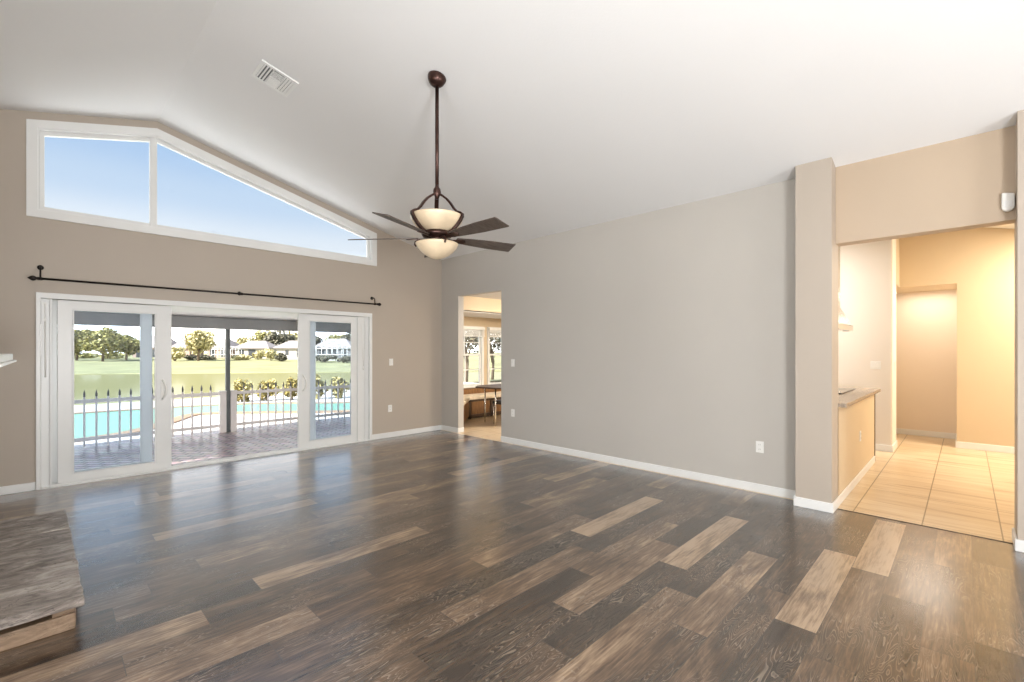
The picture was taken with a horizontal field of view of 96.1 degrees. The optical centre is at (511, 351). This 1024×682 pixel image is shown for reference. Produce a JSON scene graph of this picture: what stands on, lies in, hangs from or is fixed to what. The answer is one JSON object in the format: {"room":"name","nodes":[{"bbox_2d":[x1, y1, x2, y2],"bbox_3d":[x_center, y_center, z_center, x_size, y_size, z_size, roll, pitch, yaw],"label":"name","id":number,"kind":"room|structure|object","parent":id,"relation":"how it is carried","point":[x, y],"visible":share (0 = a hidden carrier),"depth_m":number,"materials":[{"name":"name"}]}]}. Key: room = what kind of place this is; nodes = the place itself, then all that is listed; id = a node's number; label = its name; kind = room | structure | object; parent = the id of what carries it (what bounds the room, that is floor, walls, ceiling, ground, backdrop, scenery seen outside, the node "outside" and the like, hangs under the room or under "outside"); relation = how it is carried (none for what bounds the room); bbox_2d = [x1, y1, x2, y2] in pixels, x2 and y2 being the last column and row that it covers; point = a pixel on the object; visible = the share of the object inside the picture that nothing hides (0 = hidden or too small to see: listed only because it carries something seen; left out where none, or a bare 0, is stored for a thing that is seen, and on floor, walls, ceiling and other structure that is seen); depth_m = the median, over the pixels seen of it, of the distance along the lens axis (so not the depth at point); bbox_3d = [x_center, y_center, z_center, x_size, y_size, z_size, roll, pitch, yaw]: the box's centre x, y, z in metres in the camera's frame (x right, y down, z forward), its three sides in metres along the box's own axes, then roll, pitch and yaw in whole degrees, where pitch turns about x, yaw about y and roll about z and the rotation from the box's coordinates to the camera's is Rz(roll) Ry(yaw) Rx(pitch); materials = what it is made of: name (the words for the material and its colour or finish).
{"room":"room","nodes":[
{"label":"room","id":0,"kind":"room"},
{"bbox_2d":[79,307,349,323],"bbox_3d":[-7.056,-0.802,4.573,2.530,0.435,14.600,0,0,45],"label":"ceiling","id":1,"kind":"structure","parent":0,"point":[176,311],"depth_m":7.97,"materials":[{"name":"white paint"}]},
{"bbox_2d":[74,311,350,332],"bbox_3d":[-7.896,-0.492,5.402,0.110,0.195,14.600,0,0,45],"label":"beam","id":2,"kind":"structure","parent":1,"relation":"attached to","point":[80,318],"depth_m":7.99,"materials":[{"name":"grey metal"}]},
{"bbox_2d":[0,109,441,486],"bbox_3d":[-3.335,-0.647,6.444,0.140,4.155,5.930,0,0,45],"label":"wall","id":3,"kind":"structure","parent":0,"point":[407,325],"depth_m":5.68,"materials":[{"name":"beige paint"}]},
{"bbox_2d":[26,119,376,265],"bbox_3d":[-3.625,-2.010,6.136,0.160,1.255,3.919,0,0,45],"label":"window","id":4,"kind":"structure","parent":3,"relation":"in","point":[36,130],"depth_m":5.46,"materials":[{"name":"white paint"}]},
{"bbox_2d":[36,292,371,489],"bbox_3d":[-3.630,0.410,6.128,0.205,2.040,3.763,0,0,45],"label":"door","id":5,"kind":"structure","parent":3,"relation":"in","point":[54,311],"depth_m":5.48,"materials":[{"name":"white plastic"}]},
{"bbox_2d":[27,265,381,305],"bbox_3d":[-3.519,-0.804,6.064,0.132,0.178,3.944,0,0,45],"label":"curtain rod","id":6,"kind":"object","parent":3,"relation":"attached to","point":[40,267],"visible":1,"depth_m":5.48,"materials":[{"name":"black metal"}]},
{"bbox_2d":[0,425,440,494],"bbox_3d":[-3.292,1.387,6.378,0.014,0.085,5.696,0,0,45],"label":"baseboard","id":7,"kind":"structure","parent":3,"relation":"attached to","point":[4,490],"depth_m":7.46,"materials":[{"name":"white paint"}]},
{"bbox_2d":[464,296,500,388],"bbox_3d":[0.718,0.170,9.357,4.120,2.520,4.070,0,0,45],"label":"wall","id":8,"kind":"structure","parent":0,"point":[478,304],"depth_m":9.70,"materials":[{"name":"beige paint"}]},
{"bbox_2d":[464,326,483,387],"bbox_3d":[-1.043,0.130,10.356,0.170,1.400,1.060,0,0,45],"label":"window","id":9,"kind":"structure","parent":8,"relation":"in","point":[480,342],"depth_m":10.66,"materials":[{"name":"white paint"}]},
{"bbox_2d":[464,326,484,336],"bbox_3d":[-0.996,-0.445,10.310,0.049,0.220,1.020,0,0,45],"label":"window blind","id":10,"kind":"object","parent":9,"relation":"attached to","point":[481,329],"visible":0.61,"depth_m":10.45,"materials":[{"name":"white plastic"}]},
{"bbox_2d":[464,310,500,318],"bbox_3d":[-0.378,-0.795,10.382,1.120,0.030,3.950,0,0,45],"label":"trim","id":11,"kind":"structure","parent":8,"relation":"attached to","point":[469,313],"depth_m":9.76,"materials":[{"name":"white paint"}]},
{"bbox_2d":[487,327,500,384],"bbox_3d":[-0.228,0.130,11.182,0.170,1.400,1.060,0,0,45],"label":"window","id":12,"kind":"structure","parent":8,"relation":"in","point":[488,338],"depth_m":10.80,"materials":[{"name":"white paint"}]},
{"bbox_2d":[488,328,500,336],"bbox_3d":[-0.181,-0.445,11.136,0.049,0.220,1.020,0,0,45],"label":"window blind","id":13,"kind":"object","parent":12,"relation":"attached to","point":[498,330],"visible":0.45,"depth_m":10.89,"materials":[{"name":"white plastic"}]},
{"bbox_2d":[472,292,500,299],"bbox_3d":[0.949,-1.140,9.185,2.550,0.100,3.990,0,0,45],"label":"ceiling","id":14,"kind":"structure","parent":0,"point":[497,295],"depth_m":8.99,"materials":[{"name":"white paint"}]},
{"bbox_2d":[0,430,1023,681],"bbox_3d":[0.171,1.430,2.943,9.890,0.001,5.670,0,0,45],"label":"floor","id":15,"kind":"structure","parent":0,"point":[438,555],"depth_m":2.85,"materials":[{"name":"brown wood"}]},
{"bbox_2d":[0,510,84,651],"bbox_3d":[-3.076,1.345,2.823,1.903,0.170,0.587,0,0,45],"label":"hearth","id":16,"kind":"object","parent":15,"relation":"on","point":[41,589],"visible":1,"depth_m":2.53,"materials":[{"name":"wood"}]},
{"bbox_2d":[838,508,1012,543],"bbox_3d":[3.343,1.433,3.795,1.090,0.014,0.012,0,0,45],"label":"trim","id":17,"kind":"structure","parent":15,"relation":"on","point":[838,508],"depth_m":3.73,"materials":[{"name":"brown wood"}]},
{"bbox_2d":[0,0,1023,259],"bbox_3d":[0.196,-2.259,2.954,10.070,1.233,5.920,0,0,45],"label":"ceiling","id":18,"kind":"structure","parent":0,"point":[556,116],"depth_m":3.87,"materials":[{"name":"white paint"}]},
{"bbox_2d":[251,59,298,96],"bbox_3d":[-2.240,-2.569,4.350,0.330,0.094,0.322,0,0,45],"label":"ceiling vent","id":19,"kind":"object","parent":18,"relation":"in","point":[267,74],"visible":1,"depth_m":4.34,"materials":[{"name":"white metal"}]},
{"bbox_2d":[348,70,515,259],"bbox_3d":[-0.609,-1.585,3.949,1.436,1.580,1.478,0,0,45],"label":"ceiling fan","id":20,"kind":"object","parent":18,"relation":"hanging from","point":[436,225],"visible":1,"depth_m":3.86,"materials":[{"name":"brown metal"}]},
{"bbox_2d":[442,125,1015,489],"bbox_3d":[1.236,-0.130,5.994,7.200,3.120,0.150,0,0,45],"label":"wall","id":21,"kind":"structure","parent":0,"point":[663,337],"depth_m":5.21,"materials":[{"name":"beige paint"}]},
{"bbox_2d":[511,359,514,366],"bbox_3d":[0.012,0.180,7.131,0.072,0.115,0.010,0,0,45],"label":"light switch","id":22,"kind":"object","parent":21,"relation":"attached to","point":[512,360],"visible":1,"depth_m":7.12,"materials":[{"name":"white plastic"}]},
{"bbox_2d":[511,409,514,416],"bbox_3d":[0.012,0.955,7.132,0.072,0.115,0.009,0,0,45],"label":"wall outlet","id":23,"kind":"object","parent":21,"relation":"attached to","point":[512,410],"visible":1,"depth_m":7.12,"materials":[{"name":"white plastic"}]},
{"bbox_2d":[441,425,794,498],"bbox_3d":[0.779,1.387,6.456,5.702,0.085,0.134,0,0,45],"label":"baseboard","id":24,"kind":"structure","parent":21,"relation":"attached to","point":[750,486],"depth_m":5.44,"materials":[{"name":"white paint"}]},
{"bbox_2d":[756,441,763,452],"bbox_3d":[2.511,0.970,4.667,0.072,0.115,0.009,0,0,45],"label":"wall outlet","id":25,"kind":"object","parent":21,"relation":"attached to","point":[759,445],"visible":1,"depth_m":4.66,"materials":[{"name":"white plastic"}]},
{"bbox_2d":[1001,193,1014,211],"bbox_3d":[3.693,-1.112,3.429,0.067,0.142,0.047,0,0,45],"label":"sensor","id":26,"kind":"object","parent":21,"relation":"attached to","point":[1007,199],"visible":1,"depth_m":3.42,"materials":[{"name":"white plastic"}]},
{"bbox_2d":[444,414,1013,542],"bbox_3d":[3.821,1.460,7.504,11.100,0.060,5.950,0,0,45],"label":"floor tile","id":27,"kind":"structure","parent":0,"point":[927,481],"depth_m":4.87,"materials":[{"name":"tile"}]},
{"bbox_2d":[464,388,500,421],"bbox_3d":[-0.487,1.137,10.321,1.183,0.585,3.870,0,0,32],"label":"window bench","id":28,"kind":"object","parent":27,"relation":"on","point":[474,397],"visible":0.28,"depth_m":9.96,"materials":[{"name":"brown wood"}]},
{"bbox_2d":[464,391,500,404],"bbox_3d":[-0.470,0.992,10.299,1.131,0.073,3.850,0,0,32],"label":"cushion","id":29,"kind":"object","parent":28,"relation":"on","point":[473,396],"depth_m":10.10,"materials":[{"name":"beige fabric"}]},
{"bbox_2d":[475,384,500,425],"bbox_3d":[-0.101,1.058,9.238,0.880,0.745,1.289,0,0,45],"label":"dining table","id":30,"kind":"object","parent":27,"relation":"on","point":[491,386],"visible":0.54,"depth_m":8.96,"materials":[{"name":"brown wood"}]},
{"bbox_2d":[493,400,500,423],"bbox_3d":[-0.091,1.085,9.024,0.435,0.690,0.400,0,0,45],"label":"dining chair","id":31,"kind":"object","parent":27,"relation":"on","point":[497,401],"visible":0.16,"depth_m":9.01,"materials":[{"name":"black wood"}]},
{"bbox_2d":[838,387,880,455],"bbox_3d":[3.694,0.958,5.375,0.710,0.945,2.400,0,0,45],"label":"countertop","id":32,"kind":"structure","parent":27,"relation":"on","point":[847,399],"depth_m":5.17,"materials":[{"name":"brown stone"}]},
{"bbox_2d":[838,388,855,393],"bbox_3d":[3.897,0.477,5.673,0.420,0.013,0.950,0,0,45],"label":"cooktop","id":33,"kind":"object","parent":32,"relation":"in","point":[840,390],"visible":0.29,"depth_m":5.59,"materials":[{"name":"black glass"}]},
{"bbox_2d":[795,157,837,502],"bbox_3d":[2.836,-0.145,4.282,0.280,3.151,0.300,0,0,45],"label":"wall pillar","id":34,"kind":"structure","parent":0,"point":[816,249],"depth_m":4.17,"materials":[{"name":"beige paint"}]},
{"bbox_2d":[793,456,874,512],"bbox_3d":[3.642,1.387,5.099,0.308,0.085,2.624,0,0,45],"label":"baseboard","id":35,"kind":"structure","parent":34,"relation":"attached to","point":[797,501],"depth_m":4.24,"materials":[{"name":"white paint"}]},
{"bbox_2d":[838,395,873,495],"bbox_3d":[3.827,0.978,5.159,0.102,0.905,2.380,0,0,45],"label":"wall","id":36,"kind":"structure","parent":0,"point":[854,454],"depth_m":4.91,"materials":[{"name":"beige paint"}]},
{"bbox_2d":[838,239,895,445],"bbox_3d":[3.358,-0.370,8.922,6.250,3.600,0.580,0,0,45],"label":"wall","id":37,"kind":"structure","parent":0,"point":[867,270],"depth_m":6.71,"materials":[{"name":"paint"}]},
{"bbox_2d":[870,361,880,368],"bbox_3d":[5.248,0.200,6.644,0.120,0.115,0.010,0,0,45],"label":"light switch","id":38,"kind":"object","parent":37,"relation":"attached to","point":[873,364],"visible":1,"depth_m":6.64,"materials":[{"name":"white plastic"}]},
{"bbox_2d":[875,440,896,451],"bbox_3d":[4.782,1.383,7.508,2.264,0.095,0.594,0,0,45],"label":"baseboard","id":39,"kind":"structure","parent":37,"relation":"attached to","point":[878,447],"depth_m":6.58,"materials":[{"name":"white paint"}]},
{"bbox_2d":[896,289,956,432],"bbox_3d":[6.420,0.210,7.362,1.200,2.440,1.500,0,0,45],"label":"wall","id":40,"kind":"structure","parent":0,"point":[926,321],"depth_m":7.74,"materials":[{"name":"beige paint"}]},
{"bbox_2d":[896,227,1013,446],"bbox_3d":[7.602,-0.420,6.182,3.860,3.700,1.520,0,0,45],"label":"wall","id":41,"kind":"structure","parent":0,"point":[978,263],"depth_m":6.67,"materials":[{"name":"beige paint"}]},
{"bbox_2d":[896,428,1013,453],"bbox_3d":[7.659,1.383,6.411,4.100,0.095,0.914,0,0,45],"label":"baseboard","id":42,"kind":"structure","parent":41,"relation":"attached to","point":[966,445],"depth_m":6.82,"materials":[{"name":"white paint"}]},
{"bbox_2d":[986,223,1013,228],"bbox_3d":[5.101,-1.672,6.310,7.600,1.266,5.850,0,0,45],"label":"ceiling","id":43,"kind":"structure","parent":0,"point":[1006,226],"depth_m":6.41,"materials":[{"name":"white paint"}]},
{"bbox_2d":[838,246,852,330],"bbox_3d":[3.693,-1.181,5.516,0.510,1.878,0.920,0,0,45],"label":"range hood","id":44,"kind":"object","parent":43,"relation":"attached to","point":[844,324],"visible":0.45,"depth_m":5.47,"materials":[{"name":"metal"}]},
{"bbox_2d":[1014,110,1023,539],"bbox_3d":[4.708,-0.145,2.450,2.738,3.151,0.320,0,0,45],"label":"wall","id":45,"kind":"structure","parent":0,"point":[1019,222],"depth_m":3.29,"materials":[{"name":"beige paint"}]},
{"bbox_2d":[1012,527,1023,552],"bbox_3d":[3.844,1.387,3.278,0.372,0.085,0.314,0,0,45],"label":"baseboard","id":46,"kind":"structure","parent":45,"relation":"attached to","point":[1018,544],"depth_m":3.29,"materials":[{"name":"white paint"}]},
{"bbox_3d":[-3.380,-0.420,2.590,1.750,3.700,0.180,0,0,45],"label":"wall","id":47,"kind":"structure","parent":0,"visible":0},
{"bbox_2d":[0,354,16,366],"bbox_3d":[-3.196,0.048,2.740,1.700,0.060,0.288,0,0,45],"label":"fireplace mantel","id":48,"kind":"object","parent":47,"relation":"attached to","point":[5,359],"visible":1,"depth_m":2.75,"materials":[{"name":"white paint"}]},
{"bbox_2d":[0,354,12,362],"bbox_3d":[-3.203,0.041,2.734,1.640,0.045,0.270,0,0,45],"label":"shelf","id":49,"kind":"object","parent":48,"relation":"attached to","point":[4,358],"depth_m":2.83,"materials":[{"name":"white paint"}]},
{"label":"outside","id":50,"kind":"structure","parent":0,"visible":0},
{"bbox_2d":[74,371,500,404],"bbox_3d":[-25.108,2.780,52.864,70.000,0.300,280.000,0,0,45],"label":"lake water","id":51,"kind":"structure","parent":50,"point":[90,383],"depth_m":40.10,"materials":[{"name":"green liquid"}]},
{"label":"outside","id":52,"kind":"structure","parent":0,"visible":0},
{"bbox_2d":[74,352,500,374],"bbox_3d":[-45.979,1.880,184.565,331.700,2.100,318.200,0,0,45],"label":"lawn","id":53,"kind":"structure","parent":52,"point":[94,365],"depth_m":70.17,"materials":[{"name":"green plant"}]},
{"bbox_2d":[74,328,89,359],"bbox_3d":[-83.056,-1.206,87.857,6.112,6.594,6.542,0,0,45],"label":"tree","id":54,"kind":"object","parent":53,"relation":"on","point":[79,335],"visible":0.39,"depth_m":86.78,"materials":[{"name":"green plant"}]},
{"bbox_2d":[74,352,99,357],"bbox_3d":[-93.156,1.044,100.167,5.445,1.872,6.134,0,0,45],"label":"bush","id":55,"kind":"object","parent":53,"relation":"on","point":[83,355],"visible":0.74,"depth_m":100.12,"materials":[{"name":"green plant"}]},
{"bbox_2d":[77,326,127,360],"bbox_3d":[-75.090,-1.243,84.702,7.031,6.669,7.137,0,0,45],"label":"tree","id":56,"kind":"object","parent":53,"relation":"on","point":[108,338],"visible":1,"depth_m":83.29,"materials":[{"name":"green plant"}]},
{"bbox_2d":[99,352,130,358],"bbox_3d":[-84.775,1.056,98.240,4.709,1.909,5.227,0,0,45],"label":"bush","id":57,"kind":"object","parent":53,"relation":"on","point":[120,355],"visible":0.64,"depth_m":97.66,"materials":[{"name":"green plant"}]},
{"bbox_2d":[119,333,139,359],"bbox_3d":[-75.944,-0.768,90.798,5.048,5.722,5.898,0,0,45],"label":"tree","id":58,"kind":"object","parent":53,"relation":"on","point":[133,343],"visible":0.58,"depth_m":90.52,"materials":[{"name":"green plant"}]},
{"bbox_2d":[133,335,177,356],"bbox_3d":[-84.934,-1.020,110.500,9.000,5.600,6.000,0,0,0],"label":"house","id":59,"kind":"structure","parent":53,"relation":"on","point":[137,354],"depth_m":107.97,"materials":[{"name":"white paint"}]},
{"bbox_2d":[172,346,185,360],"bbox_3d":[-63.752,0.538,86.822,4.013,3.126,3.951,0,0,45],"label":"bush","id":60,"kind":"object","parent":53,"relation":"on","point":[177,352],"visible":0.73,"depth_m":86.52,"materials":[{"name":"green plant"}]},
{"bbox_2d":[172,340,203,357],"bbox_3d":[-77.662,-0.520,110.500,5.000,4.600,6.000,0,0,0],"label":"house","id":61,"kind":"structure","parent":53,"relation":"on","point":[180,343],"depth_m":108.21,"materials":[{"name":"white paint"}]},
{"bbox_2d":[183,354,196,359],"bbox_3d":[-64.303,1.328,92.161,3.203,1.495,2.774,0,0,45],"label":"bush","id":62,"kind":"object","parent":53,"relation":"on","point":[188,357],"visible":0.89,"depth_m":91.31,"materials":[{"name":"green plant"}]},
{"bbox_2d":[180,329,216,360],"bbox_3d":[-59.492,-1.102,87.239,4.924,6.387,5.681,0,0,45],"label":"tree","id":63,"kind":"object","parent":53,"relation":"on","point":[199,339],"visible":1,"depth_m":86.54,"materials":[{"name":"green plant"}]},
{"bbox_2d":[194,355,215,359],"bbox_3d":[-61.281,1.324,91.975,3.173,1.438,4.163,0,0,45],"label":"bush","id":64,"kind":"object","parent":53,"relation":"on","point":[203,357],"visible":0.89,"depth_m":91.46,"materials":[{"name":"green plant"}]},
{"bbox_2d":[207,339,239,357],"bbox_3d":[-66.429,-0.520,106.500,6.000,4.600,6.000,0,0,0],"label":"house","id":65,"kind":"structure","parent":53,"relation":"on","point":[221,342],"depth_m":104.01,"materials":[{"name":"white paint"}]},
{"bbox_2d":[211,346,241,358],"bbox_3d":[-61.323,0.305,99.000,4.100,2.950,4.100,0,0,0],"label":"screen enclosure","id":66,"kind":"object","parent":53,"relation":"on","point":[235,348],"visible":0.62,"depth_m":97.00,"materials":[{"name":"white metal"}]},
{"bbox_2d":[232,354,251,359],"bbox_3d":[-54.111,1.287,91.957,3.050,1.610,3.654,0,0,45],"label":"bush","id":67,"kind":"object","parent":53,"relation":"on","point":[241,356],"visible":0.94,"depth_m":91.48,"materials":[{"name":"green plant"}]},
{"bbox_2d":[235,335,258,344],"bbox_3d":[-66.437,-1.123,116.065,5.090,5.932,5.919,0,0,45],"label":"tree","id":68,"kind":"object","parent":53,"relation":"on","point":[243,339],"visible":0.27,"depth_m":114.69,"materials":[{"name":"green plant"}]},
{"bbox_2d":[233,341,276,357],"bbox_3d":[-58.184,-0.320,105.500,8.000,4.200,6.000,0,0,0],"label":"house","id":69,"kind":"structure","parent":53,"relation":"on","point":[250,347],"depth_m":103.00,"materials":[{"name":"white paint"}]},
{"bbox_2d":[252,350,264,359],"bbox_3d":[-52.387,0.805,95.930,3.094,2.350,3.007,0,0,45],"label":"bush","id":70,"kind":"object","parent":53,"relation":"on","point":[259,355],"visible":0.97,"depth_m":95.28,"materials":[{"name":"green plant"}]},
{"bbox_2d":[250,330,270,340],"bbox_3d":[-66.906,-2.140,124.164,7.566,7.959,7.468,0,0,45],"label":"tree","id":71,"kind":"object","parent":53,"relation":"on","point":[259,335],"visible":0.23,"depth_m":122.58,"materials":[{"name":"green plant"}]},
{"bbox_2d":[264,348,277,359],"bbox_3d":[-47.757,0.623,91.081,3.620,2.714,2.842,0,0,45],"label":"bush","id":72,"kind":"object","parent":53,"relation":"on","point":[269,353],"visible":0.93,"depth_m":90.26,"materials":[{"name":"green plant"}]},
{"bbox_2d":[262,331,297,345],"bbox_3d":[-57.538,-1.831,114.650,7.825,7.343,7.475,0,0,45],"label":"tree","id":73,"kind":"object","parent":53,"relation":"on","point":[274,338],"visible":0.69,"depth_m":113.68,"materials":[{"name":"green plant"}]},
{"bbox_2d":[274,353,287,360],"bbox_3d":[-43.684,1.074,86.933,1.951,1.813,2.354,0,0,45],"label":"bush","id":74,"kind":"object","parent":53,"relation":"on","point":[281,356],"visible":1,"depth_m":86.54,"materials":[{"name":"green plant"}]},
{"bbox_2d":[286,331,297,340],"bbox_3d":[-58.715,-1.922,125.939,8.208,7.525,8.264,0,0,45],"label":"tree","id":75,"kind":"object","parent":53,"relation":"on","point":[289,332],"visible":0.06,"depth_m":124.47,"materials":[{"name":"green plant"}]},
{"bbox_2d":[273,341,319,358],"bbox_3d":[-46.368,-0.270,99.500,7.500,4.100,6.000,0,0,0],"label":"house","id":76,"kind":"structure","parent":53,"relation":"on","point":[290,348],"depth_m":97.00,"materials":[{"name":"white paint"}]},
{"bbox_2d":[316,335,322,344],"bbox_3d":[-53.038,-1.628,121.615,6.539,6.937,7.001,0,0,45],"label":"tree","id":77,"kind":"object","parent":53,"relation":"on","point":[318,339],"visible":0.08,"depth_m":122.38,"materials":[{"name":"green plant"}]},
{"bbox_2d":[316,354,338,361],"bbox_3d":[-33.929,1.301,83.813,4.069,1.553,4.670,0,0,45],"label":"bush","id":78,"kind":"object","parent":53,"relation":"on","point":[323,358],"visible":0.97,"depth_m":83.17,"materials":[{"name":"green plant"}]},
{"bbox_2d":[316,341,350,360],"bbox_3d":[-35.377,-0.095,90.500,6.300,3.750,5.100,0,0,0],"label":"screen enclosure","id":79,"kind":"object","parent":53,"relation":"on","point":[331,344],"visible":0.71,"depth_m":87.99,"materials":[{"name":"white metal"}]},
{"bbox_2d":[316,339,350,357],"bbox_3d":[-40.451,-0.570,106.500,9.000,4.700,6.000,0,0,0],"label":"house","id":80,"kind":"structure","parent":53,"relation":"on","point":[346,342],"depth_m":104.01,"materials":[{"name":"grey paint"}]},
{"bbox_2d":[324,333,342,340],"bbox_3d":[-47.851,-1.543,124.821,6.806,6.769,7.121,0,0,45],"label":"tree","id":81,"kind":"object","parent":53,"relation":"on","point":[334,336],"visible":0.16,"depth_m":122.91,"materials":[{"name":"green plant"}]},
{"bbox_2d":[335,355,350,362],"bbox_3d":[-29.752,1.382,82.186,3.418,1.457,2.898,0,0,45],"label":"bush","id":82,"kind":"object","parent":53,"relation":"on","point":[345,358],"visible":0.95,"depth_m":81.78,"materials":[{"name":"green plant"}]},
{"bbox_2d":[341,333,350,340],"bbox_3d":[-41.195,-1.797,117.762,5.813,7.276,6.253,0,0,45],"label":"tree","id":83,"kind":"object","parent":53,"relation":"on","point":[345,336],"visible":0.2,"depth_m":115.88,"materials":[{"name":"green plant"}]},
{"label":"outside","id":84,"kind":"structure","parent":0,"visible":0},
{"bbox_2d":[74,379,500,405],"bbox_3d":[-12.495,2.110,22.861,16.100,1.240,135.000,0,0,45],"label":"lawn","id":85,"kind":"structure","parent":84,"point":[495,380],"depth_m":15.97,"materials":[{"name":"green plant"}]},
{"bbox_2d":[465,331,495,381],"bbox_3d":[-2.167,-0.390,22.990,2.989,4.453,2.665,0,0,-7],"label":"tree","id":86,"kind":"object","parent":85,"relation":"on","point":[469,338],"visible":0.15,"depth_m":22.71,"materials":[{"name":"green plant"}]},
{"bbox_2d":[472,332,500,381],"bbox_3d":[-1.031,-0.393,26.983,2.899,4.858,3.732,0,0,45],"label":"tree","id":87,"kind":"object","parent":85,"relation":"on","point":[497,343],"visible":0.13,"depth_m":27.11,"materials":[{"name":"green plant"}]},
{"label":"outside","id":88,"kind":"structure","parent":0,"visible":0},
{"bbox_2d":[74,416,350,470],"bbox_3d":[-7.180,1.486,4.625,2.780,0.088,14.500,0,0,45],"label":"floor","id":89,"kind":"structure","parent":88,"point":[188,448],"depth_m":7.12,"materials":[{"name":"brick"}]},
{"bbox_2d":[74,385,226,446],"bbox_3d":[-6.001,1.012,7.302,0.108,0.859,2.567,0,0,45],"label":"picket fence","id":90,"kind":"object","parent":89,"relation":"on","point":[222,394],"visible":0.73,"depth_m":7.46,"materials":[{"name":"white metal"}]},
{"bbox_2d":[225,329,230,431],"bbox_3d":[-5.094,0.524,8.249,0.090,1.835,0.080,0,0,45],"label":"patio column","id":91,"kind":"structure","parent":89,"relation":"on","point":[227,331],"depth_m":8.23,"materials":[{"name":"grey metal"}]},
{"bbox_2d":[230,379,350,431],"bbox_3d":[-4.014,1.012,9.316,0.108,0.859,2.975,0,0,45],"label":"picket fence","id":92,"kind":"object","parent":89,"relation":"on","point":[233,393],"visible":0.71,"depth_m":8.79,"materials":[{"name":"white metal"}]},
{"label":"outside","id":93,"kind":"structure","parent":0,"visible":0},
{"bbox_2d":[74,382,473,444],"bbox_3d":[-9.873,1.695,9.037,7.250,0.470,29.000,0,0,45],"label":"pool deck","id":94,"kind":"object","parent":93,"point":[215,400],"depth_m":10.99,"materials":[{"name":"beige concrete"}]},
{"bbox_2d":[74,403,349,437],"bbox_3d":[-7.745,1.452,9.918,4.573,0.015,13.242,0,0,45],"label":"pool water","id":95,"kind":"structure","parent":94,"relation":"in","point":[125,415],"depth_m":10.20,"materials":[{"name":"teal liquid"}]},
{"bbox_2d":[74,401,349,442],"bbox_3d":[-7.745,1.445,9.918,5.133,0.030,13.801,0,0,45],"label":"pool coping","id":96,"kind":"object","parent":94,"relation":"on","point":[186,416],"visible":0.34,"depth_m":10.81},
{"bbox_2d":[232,378,252,401],"bbox_3d":[-7.760,1.153,13.262,0.528,0.777,0.484,0,0,-13],"label":"shrub","id":97,"kind":"object","parent":94,"relation":"on","point":[238,387],"visible":0.55,"depth_m":13.21,"materials":[{"name":"green plant"}]},
{"bbox_2d":[256,378,278,399],"bbox_3d":[-7.192,1.142,13.599,0.652,0.676,0.576,0,0,-18],"label":"shrub","id":98,"kind":"object","parent":94,"relation":"on","point":[271,382],"visible":0.58,"depth_m":13.47,"materials":[{"name":"green plant"}]},
{"bbox_2d":[280,377,297,399],"bbox_3d":[-6.617,1.108,13.802,0.418,0.744,0.603,0,0,30],"label":"shrub","id":99,"kind":"object","parent":94,"relation":"on","point":[293,381],"visible":0.63,"depth_m":13.72,"materials":[{"name":"green plant"}]},
{"bbox_2d":[316,373,328,398],"bbox_3d":[-5.904,1.086,14.092,0.562,0.865,0.527,0,0,45],"label":"shrub","id":100,"kind":"object","parent":94,"relation":"on","point":[321,383],"visible":0.51,"depth_m":14.02,"materials":[{"name":"green plant"}]},
{"bbox_2d":[329,376,349,398],"bbox_3d":[-5.366,1.148,14.340,0.625,0.756,0.540,0,0,-17],"label":"shrub","id":101,"kind":"object","parent":94,"relation":"on","point":[334,380],"visible":0.61,"depth_m":14.27,"materials":[{"name":"green plant"}]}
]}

